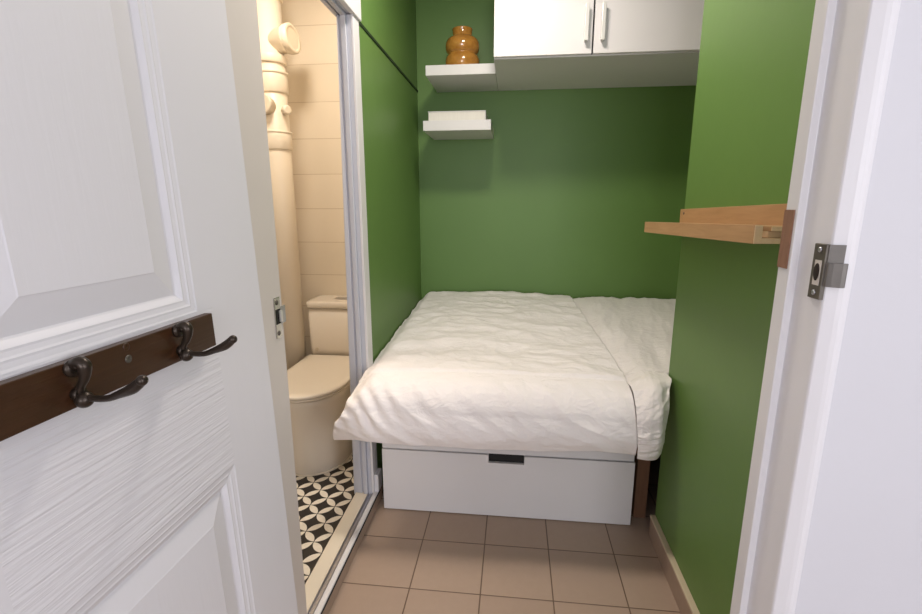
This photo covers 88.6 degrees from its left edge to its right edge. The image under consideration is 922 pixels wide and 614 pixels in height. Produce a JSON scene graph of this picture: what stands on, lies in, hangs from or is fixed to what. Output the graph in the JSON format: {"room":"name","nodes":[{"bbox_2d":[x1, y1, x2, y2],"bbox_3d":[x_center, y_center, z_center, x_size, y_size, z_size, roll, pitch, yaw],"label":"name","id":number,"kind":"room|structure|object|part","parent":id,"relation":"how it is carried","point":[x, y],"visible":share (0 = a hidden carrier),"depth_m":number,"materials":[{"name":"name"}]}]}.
{"room":"bedroom","nodes":[
{"label":"bedroom","id":0,"kind":"room"},
{"bbox_2d":[281,0,346,355],"bbox_3d":[-0.742,-0.601,2.806,0.790,2.600,0.100,1,12,6],"label":"wall","id":1,"kind":"structure","parent":0,"point":[313,79],"depth_m":2.70,"materials":[{"name":"beige tile"}]},
{"bbox_2d":[296,455,354,582],"bbox_3d":[-0.858,0.861,2.130,0.770,0.065,1.890,1,12,6],"label":"floor","id":2,"kind":"structure","parent":0,"point":[323,499],"depth_m":2.02,"materials":[{"name":"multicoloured tile"}]},
{"bbox_2d":[256,0,305,369],"bbox_3d":[-0.940,-0.568,2.544,0.228,2.554,0.189,1,12,6],"label":"drain pipe","id":3,"kind":"object","parent":2,"relation":"on","point":[277,39],"visible":0.75,"depth_m":2.47,"materials":[{"name":"beige plastic"}]},
{"bbox_2d":[287,295,352,476],"bbox_3d":[-0.716,0.370,2.526,0.374,0.728,0.833,1,12,6],"label":"toilet","id":4,"kind":"object","parent":2,"relation":"on","point":[319,383],"visible":0.48,"depth_m":2.29,"materials":[{"name":"white ceramic"}]},
{"bbox_3d":[-0.729,0.347,2.408,0.372,0.020,0.610,1,12,6],"label":"lid","id":5,"kind":"part","parent":4,"relation":"part of","materials":[{"name":"white ceramic"}]},
{"bbox_3d":[-0.729,0.364,2.414,0.368,0.012,0.602,1,12,6],"label":"seat","id":6,"kind":"part","parent":4,"relation":"part of","materials":[{"name":"white ceramic"}]},
{"bbox_3d":[-0.717,0.539,2.556,0.360,0.384,0.796,1,12,6],"label":"bowl","id":7,"kind":"part","parent":4,"relation":"part of","materials":[{"name":"white ceramic"}]},
{"bbox_3d":[-0.683,-0.030,2.751,0.374,0.037,0.223,1,12,6],"label":"tank lid","id":8,"kind":"part","parent":4,"relation":"part of","materials":[{"name":"white ceramic"}]},
{"bbox_3d":[-0.683,0.138,2.789,0.364,0.302,0.212,1,12,6],"label":"tank","id":9,"kind":"part","parent":4,"relation":"part of","materials":[{"name":"white ceramic"}]},
{"bbox_2d":[359,0,421,483],"bbox_3d":[-0.407,-0.428,1.997,0.062,2.600,2.070,1,12,6],"label":"wall","id":10,"kind":"structure","parent":0,"point":[389,101],"depth_m":2.28,"materials":[{"name":"green paint"}]},
{"bbox_2d":[0,0,297,613],"bbox_3d":[-0.511,0.136,0.661,0.038,2.000,0.813,0,12,8],"label":"door","id":11,"kind":"structure","parent":10,"relation":"in","point":[125,209],"depth_m":0.70,"materials":[{"name":"white paint"}]},
{"bbox_2d":[0,313,236,441],"bbox_3d":[-0.445,0.097,0.573,0.119,0.068,0.578,0,12,8],"label":"coat rack","id":12,"kind":"object","parent":11,"relation":"attached to","point":[30,399],"visible":1,"depth_m":0.61,"materials":[{"name":"brown wood"}]},
{"bbox_3d":[-0.475,0.117,0.596,0.021,0.021,0.022,0,12,8],"label":"knob","id":13,"kind":"part","parent":12,"relation":"part of","materials":[{"name":"brown metal"}]},
{"bbox_3d":[-0.450,0.079,0.774,0.021,0.021,0.022,0,12,8],"label":"knob","id":14,"kind":"part","parent":12,"relation":"part of","materials":[{"name":"brown metal"}]},
{"bbox_2d":[225,0,381,613],"bbox_3d":[-0.467,-0.076,1.502,0.108,2.030,0.948,1,12,6],"label":"trim","id":15,"kind":"structure","parent":10,"relation":"attached to","point":[242,15],"depth_m":1.32,"materials":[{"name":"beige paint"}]},
{"bbox_3d":[-0.470,0.028,1.214,0.003,0.106,0.028,1,12,6],"label":"latch plate","id":16,"kind":"part","parent":15,"relation":"part of","materials":[{"name":"metal"}]},
{"bbox_3d":[-0.433,-1.018,1.296,0.019,0.103,0.948,1,12,6],"label":"head casing","id":17,"kind":"part","parent":15,"relation":"part of","materials":[{"name":"white wood"}]},
{"bbox_3d":[-0.388,-0.117,1.928,0.010,1.922,0.066,1,12,6],"label":"casing","id":18,"kind":"part","parent":15,"relation":"part of","materials":[{"name":"white wood"}]},
{"bbox_2d":[305,487,381,613],"bbox_3d":[-0.462,0.934,1.712,0.102,0.056,0.935,1,12,6],"label":"threshold","id":19,"kind":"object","parent":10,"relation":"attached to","point":[323,584],"depth_m":1.73,"materials":[{"name":"beige wood"}]},
{"bbox_2d":[359,22,417,91],"bbox_3d":[-0.324,-1.185,2.306,0.004,0.011,1.135,1,12,6],"label":"trim","id":20,"kind":"structure","parent":10,"relation":"attached to","point":[360,23],"depth_m":2.13,"materials":[{"name":"green paint"}]},
{"bbox_2d":[328,455,680,613],"bbox_3d":[0.221,1.418,-0.225,3.450,0.080,7.220,1,12,6],"label":"floor","id":21,"kind":"structure","parent":0,"point":[405,561],"depth_m":1.74,"materials":[{"name":"beige tile"}]},
{"bbox_2d":[382,387,649,524],"bbox_3d":[0.658,0.468,2.487,1.890,0.640,1.197,1,12,6],"label":"bed","id":22,"kind":"object","parent":21,"relation":"on","point":[581,486],"visible":0.21,"depth_m":1.98,"materials":[{"name":"white laminate"}]},
{"bbox_2d":[333,291,636,454],"bbox_3d":[0.139,0.212,2.375,1.130,0.362,1.443,1,12,6],"label":"duvet","id":23,"kind":"object","parent":22,"relation":"on","point":[494,370],"visible":1,"depth_m":1.76,"materials":[{"name":"white fabric"}]},
{"bbox_3d":[0.182,0.593,1.967,1.042,0.036,0.015,1,12,6],"label":"rail","id":24,"kind":"part","parent":22,"relation":"part of","materials":[{"name":"white laminate"}]},
{"bbox_3d":[0.183,0.753,1.997,1.044,0.282,0.022,1,12,6],"label":"drawer","id":25,"kind":"part","parent":22,"relation":"part of","materials":[{"name":"white laminate"}]},
{"bbox_2d":[573,297,675,460],"bbox_3d":[1.086,0.240,2.269,0.978,0.331,1.473,1,12,6],"label":"blanket","id":26,"kind":"object","parent":22,"relation":"on","point":[637,333],"visible":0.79,"depth_m":2.06,"materials":[{"name":"white fabric"}]},
{"bbox_3d":[0.661,0.299,2.451,1.885,0.294,1.185,1,12,6],"label":"mattress","id":27,"kind":"part","parent":22,"relation":"part of","materials":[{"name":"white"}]},
{"bbox_3d":[0.761,0.738,2.001,0.050,0.315,0.050,1,12,6],"label":"leg","id":28,"kind":"part","parent":22,"relation":"part of","materials":[{"name":"brown wood"}]},
{"bbox_2d":[416,0,695,298],"bbox_3d":[0.727,-0.632,2.941,2.220,2.600,0.100,1,12,6],"label":"wall","id":29,"kind":"structure","parent":0,"point":[566,187],"depth_m":2.88,"materials":[{"name":"green paint"}]},
{"bbox_2d":[423,119,493,139],"bbox_3d":[-0.003,-1.011,2.706,0.366,0.052,0.360,1,12,6],"label":"floating shelf","id":30,"kind":"object","parent":29,"relation":"attached to","point":[440,129],"visible":1,"depth_m":2.55,"materials":[{"name":"white laminate"}]},
{"bbox_2d":[428,110,487,120],"bbox_3d":[-0.012,-1.063,2.685,0.317,0.056,0.221,1,12,6],"label":"book","id":31,"kind":"object","parent":30,"relation":"on","point":[477,114],"visible":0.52,"depth_m":2.58,"materials":[{"name":"white paper"}]},
{"bbox_2d":[425,63,497,91],"bbox_3d":[0.017,-1.272,2.637,0.366,0.050,0.380,1,12,6],"label":"floating shelf","id":32,"kind":"object","parent":29,"relation":"attached to","point":[456,77],"visible":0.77,"depth_m":2.51,"materials":[{"name":"white laminate"}]},
{"bbox_2d":[445,26,479,64],"bbox_3d":[0.008,-1.397,2.581,0.189,0.216,0.189,1,12,6],"label":"vase","id":33,"kind":"object","parent":32,"relation":"on","point":[462,47],"visible":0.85,"depth_m":2.51,"materials":[{"name":"orange ceramic"}]},
{"bbox_2d":[494,0,704,90],"bbox_3d":[0.925,-1.448,2.346,1.490,0.514,0.672,1,12,6],"label":"upper cabinet","id":34,"kind":"object","parent":29,"relation":"attached to","point":[539,44],"visible":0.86,"depth_m":2.14,"materials":[{"name":"white laminate"}]},
{"bbox_3d":[0.371,-1.397,2.117,0.441,0.498,0.018,1,12,6],"label":"door","id":35,"kind":"part","parent":34,"relation":"part of","materials":[{"name":"white laminate"}]},
{"bbox_3d":[0.558,-1.262,2.099,0.017,0.150,0.033,1,12,6],"label":"handle","id":36,"kind":"part","parent":34,"relation":"part of","materials":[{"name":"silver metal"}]},
{"bbox_3d":[0.629,-1.260,2.091,0.017,0.150,0.033,1,12,6],"label":"handle","id":37,"kind":"part","parent":34,"relation":"part of","materials":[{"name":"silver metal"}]},
{"bbox_3d":[0.834,-1.387,2.067,0.474,0.498,0.018,1,12,6],"label":"door","id":38,"kind":"part","parent":34,"relation":"part of","materials":[{"name":"white laminate"}]},
{"bbox_2d":[655,0,815,613],"bbox_3d":[1.179,-0.247,1.145,0.915,2.600,0.920,1,12,6],"label":"wall","id":39,"kind":"structure","parent":0,"point":[753,55],"depth_m":1.30,"materials":[{"name":"green paint"}]},
{"bbox_2d":[649,515,699,613],"bbox_3d":[0.716,0.969,1.455,0.021,0.092,0.912,1,12,6],"label":"baseboard","id":40,"kind":"structure","parent":39,"relation":"attached to","point":[685,602],"depth_m":1.64,"materials":[{"name":"beige tile"}]},
{"bbox_2d":[644,204,786,243],"bbox_3d":[0.674,-0.234,1.297,0.121,0.080,0.795,1,11,6],"label":"ledge","id":41,"kind":"object","parent":39,"relation":"attached to","point":[753,224],"visible":0.73,"depth_m":1.14,"materials":[{"name":"brown wood"}]},
{"bbox_2d":[762,225,781,237],"bbox_3d":[0.675,-0.211,1.301,0.093,0.054,0.791,1,12,6],"label":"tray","id":42,"kind":"object","parent":41,"relation":"on","point":[768,231],"depth_m":0.93,"materials":[{"name":"brown wood"}]},
{"bbox_2d":[794,0,921,613],"bbox_3d":[1.313,-0.135,0.619,1.530,2.600,0.118,1,12,6],"label":"wall","id":43,"kind":"structure","parent":0,"point":[863,552],"depth_m":0.70,"materials":[{"name":"white paint"}]},
{"bbox_2d":[730,0,900,613],"bbox_3d":[0.586,-0.148,0.689,0.162,2.600,0.126,1,12,6],"label":"trim","id":44,"kind":"structure","parent":43,"relation":"attached to","point":[852,41],"depth_m":0.70,"materials":[{"name":"white wood"}]},
{"bbox_3d":[0.517,-0.051,0.682,0.006,0.079,0.027,1,12,6],"label":"strike plate","id":45,"kind":"part","parent":44,"relation":"part of","materials":[{"name":"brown metal"}]}
]}

